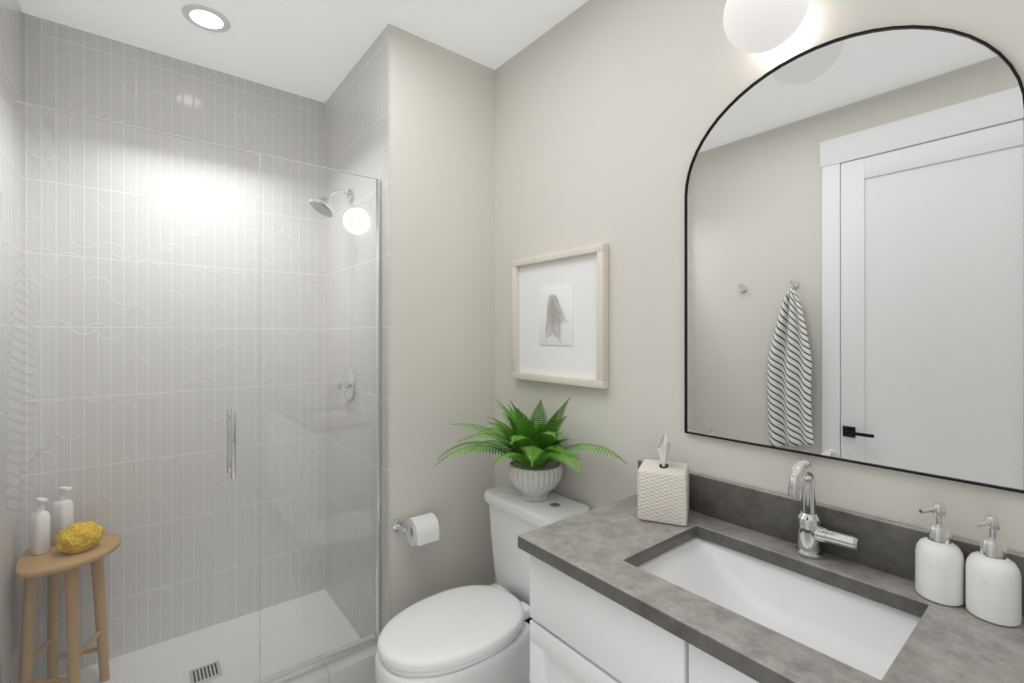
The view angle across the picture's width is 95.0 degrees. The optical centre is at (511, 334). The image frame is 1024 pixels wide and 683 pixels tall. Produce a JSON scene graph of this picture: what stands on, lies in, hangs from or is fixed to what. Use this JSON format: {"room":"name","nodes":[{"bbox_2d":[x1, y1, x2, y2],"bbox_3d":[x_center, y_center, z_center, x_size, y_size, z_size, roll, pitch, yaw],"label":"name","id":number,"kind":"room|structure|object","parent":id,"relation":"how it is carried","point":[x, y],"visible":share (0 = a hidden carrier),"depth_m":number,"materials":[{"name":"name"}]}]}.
{"room":"bathroom","nodes":[
{"label":"bathroom","id":0,"kind":"room"},
{"bbox_2d":[0,0,21,682],"bbox_3d":[-1.756,0.080,1.568,0.050,2.800,0.882,0,0,-39],"label":"tiled wall","id":1,"kind":"structure","parent":0,"point":[10,49],"depth_m":1.74,"materials":[{"name":"grey tile"}]},
{"bbox_2d":[22,13,324,679],"bbox_3d":[-1.538,0.080,2.298,1.200,2.800,0.012,0,0,-39],"label":"tiled wall","id":2,"kind":"structure","parent":0,"point":[72,70],"depth_m":2.22,"materials":[{"name":"grey tile"}]},
{"bbox_2d":[18,0,588,102],"bbox_3d":[-0.135,-1.370,0.947,2.010,0.100,4.090,0,0,-39],"label":"ceiling","id":3,"kind":"structure","parent":0,"point":[314,49],"depth_m":2.02,"materials":[{"name":"white paint"}]},
{"bbox_2d":[182,4,230,32],"bbox_3d":[-1.271,-1.316,1.954,0.172,0.006,0.172,0,0,-39],"label":"recessed light","id":4,"kind":"object","parent":3,"relation":"in","point":[203,17],"visible":1,"depth_m":1.95,"materials":[{"name":"white"}]},
{"bbox_2d":[325,24,390,637],"bbox_3d":[-0.793,0.080,2.336,0.012,2.800,0.882,0,0,-39],"label":"tiled wall","id":5,"kind":"structure","parent":0,"point":[358,122],"depth_m":2.26,"materials":[{"name":"grey tile"}]},
{"bbox_2d":[309,189,352,217],"bbox_3d":[-0.875,-0.648,2.269,0.198,0.155,0.128,0,0,-39],"label":"shower head","id":6,"kind":"object","parent":5,"relation":"attached to","point":[327,198],"depth_m":2.24},
{"bbox_2d":[335,368,354,399],"bbox_3d":[-0.839,0.245,2.330,0.066,0.164,0.174,0,0,-39],"label":"shower valve","id":7,"kind":"object","parent":5,"relation":"attached to","point":[350,387],"depth_m":2.32,"materials":[{"name":"silver metal"}]},
{"bbox_2d":[391,25,494,618],"bbox_3d":[-0.331,0.080,2.205,0.548,2.800,0.100,0,0,-39],"label":"wall","id":8,"kind":"structure","parent":0,"point":[442,239],"depth_m":2.15,"materials":[{"name":"white paint"}]},
{"bbox_2d":[253,633,376,682],"bbox_3d":[-1.048,1.410,1.684,1.200,0.140,0.140,0,0,-39],"label":"sill","id":9,"kind":"structure","parent":8,"relation":"attached to","point":[357,667],"depth_m":1.91,"materials":[{"name":"tile"}]},
{"bbox_2d":[0,97,380,682],"bbox_3d":[-1.048,0.329,1.684,1.199,2.021,0.108,0,0,-39],"label":"glass","id":10,"kind":"object","parent":9,"relation":"on","point":[231,465],"visible":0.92,"depth_m":1.67,"materials":[{"name":"clear glass"}]},
{"bbox_2d":[392,513,439,546],"bbox_3d":[-0.398,0.829,2.002,0.186,0.112,0.132,0,0,-39],"label":"toilet paper holder","id":11,"kind":"object","parent":8,"relation":"attached to","point":[420,530],"visible":1,"depth_m":1.97,"materials":[{"name":"white paper"}]},
{"bbox_2d":[495,0,1023,582],"bbox_3d":[0.852,0.080,1.230,0.114,2.800,3.100,0,0,-39],"label":"wall","id":12,"kind":"structure","parent":0,"point":[853,247],"depth_m":1.27,"materials":[{"name":"beige paint"}]},
{"bbox_2d":[512,243,608,388],"bbox_3d":[0.182,-0.072,1.971,0.035,0.545,0.545,0,0,-39],"label":"framed picture","id":13,"kind":"object","parent":12,"relation":"attached to","point":[560,317],"visible":1,"depth_m":1.94,"materials":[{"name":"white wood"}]},
{"bbox_2d":[723,0,809,52],"bbox_3d":[0.662,-0.886,1.212,0.232,0.298,0.196,0,0,-39],"label":"sconce","id":14,"kind":"object","parent":12,"relation":"attached to","point":[756,26],"visible":1,"depth_m":1.16,"materials":[{"name":"white glass"}]},
{"bbox_2d":[638,459,1023,614],"bbox_3d":[0.908,0.496,1.069,0.022,0.117,1.478,0,0,-39],"label":"backsplash","id":15,"kind":"structure","parent":0,"relation":"attached to","point":[887,545],"depth_m":1.19,"materials":[{"name":"grey stone"}]},
{"bbox_3d":[-0.135,1.530,0.947,2.010,0.100,4.090,0,0,-39],"label":"floor","id":16,"kind":"structure","parent":0,"visible":0},
{"bbox_2d":[58,589,359,682],"bbox_3d":[-1.313,1.462,2.016,1.200,0.035,0.710,0,0,-39],"label":"shower pan","id":17,"kind":"object","parent":16,"relation":"on","point":[203,650],"depth_m":2.17,"materials":[{"name":"white"}]},
{"bbox_2d":[16,532,120,682],"bbox_3d":[-1.753,1.147,1.870,0.300,0.594,0.360,0,0,-39],"label":"stool","id":18,"kind":"object","parent":17,"relation":"on","point":[29,578],"depth_m":1.79,"materials":[{"name":"brown wood"}]},
{"bbox_2d":[29,497,49,554],"bbox_3d":[-1.846,0.743,1.834,0.061,0.212,0.069,0,0,-39],"label":"shampoo bottle","id":19,"kind":"object","parent":18,"relation":"on","point":[39,523],"depth_m":1.82,"materials":[{"name":"white plastic"}]},
{"bbox_2d":[52,486,73,544],"bbox_3d":[-1.837,0.736,1.918,0.065,0.227,0.067,0,0,-39],"label":"shampoo bottle","id":20,"kind":"object","parent":18,"relation":"on","point":[57,520],"depth_m":1.90,"materials":[{"name":"white plastic"}]},
{"bbox_2d":[55,521,103,553],"bbox_3d":[-1.708,0.794,1.854,0.145,0.108,0.133,0,0,-39],"label":"sponge","id":21,"kind":"object","parent":18,"relation":"on","point":[84,539],"depth_m":1.82,"materials":[{"name":"yellow"}]},
{"bbox_2d":[189,660,221,682],"bbox_3d":[-1.308,1.442,2.001,0.110,0.005,0.110,0,0,-39],"label":"shower drain","id":22,"kind":"object","parent":17,"relation":"on","point":[209,673],"depth_m":2.00,"materials":[{"name":"silver metal"}]},
{"bbox_2d":[375,483,589,682],"bbox_3d":[-0.121,1.067,1.739,0.770,0.821,0.432,0,0,-39],"label":"toilet","id":23,"kind":"object","parent":16,"relation":"on","point":[473,634],"visible":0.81,"depth_m":1.66,"materials":[{"name":"white ceramic"}]},
{"bbox_2d":[435,398,626,501],"bbox_3d":[-0.002,0.450,1.825,0.485,0.422,0.788,0,0,-39],"label":"fern plant","id":24,"kind":"object","parent":23,"relation":"on","point":[535,470],"visible":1,"depth_m":1.82,"materials":[{"name":"green plant"}]},
{"bbox_2d":[525,551,749,682],"bbox_3d":[0.712,1.034,0.900,0.540,0.888,1.460,0,0,-39],"label":"bathroom vanity","id":25,"kind":"object","parent":16,"relation":"on","point":[577,635],"depth_m":1.11,"materials":[{"name":"white wood"}]},
{"bbox_2d":[518,494,1023,682],"bbox_3d":[0.697,0.572,0.900,0.564,0.035,1.478,0,0,-39],"label":"countertop","id":26,"kind":"structure","parent":25,"relation":"on","point":[605,549],"depth_m":0.99,"materials":[{"name":"grey stone"}]},
{"bbox_2d":[637,434,688,525],"bbox_3d":[0.468,0.436,1.443,0.140,0.237,0.148,0,0,23],"label":"tissue box","id":27,"kind":"object","parent":26,"relation":"on","point":[663,490],"visible":1,"depth_m":1.38,"materials":[{"name":"beige ceramic"}]},
{"bbox_2d":[646,535,909,666],"bbox_3d":[0.566,0.649,1.062,0.365,0.143,0.539,0,0,-39],"label":"sink","id":28,"kind":"object","parent":26,"relation":"in","point":[854,624],"depth_m":1.17,"materials":[{"name":"white ceramic"}]},
{"bbox_2d":[788,460,859,558],"bbox_3d":[0.748,0.432,1.139,0.132,0.244,0.135,0,0,-39],"label":"faucet","id":29,"kind":"object","parent":26,"relation":"on","point":[812,533],"visible":0.98,"depth_m":1.16,"materials":[{"name":"silver metal"}]},
{"bbox_2d":[915,502,964,606],"bbox_3d":[0.902,0.455,0.991,0.080,0.197,0.078,0,0,-39],"label":"soap dispenser","id":30,"kind":"object","parent":26,"relation":"on","point":[939,568],"visible":1,"depth_m":0.97,"materials":[{"name":"white ceramic"}]},
{"bbox_2d":[965,514,1021,626],"bbox_3d":[0.946,0.455,0.923,0.082,0.197,0.078,0,0,-39],"label":"soap dispenser","id":31,"kind":"object","parent":26,"relation":"on","point":[993,586],"visible":0.98,"depth_m":0.91,"materials":[{"name":"white ceramic"}]}
]}

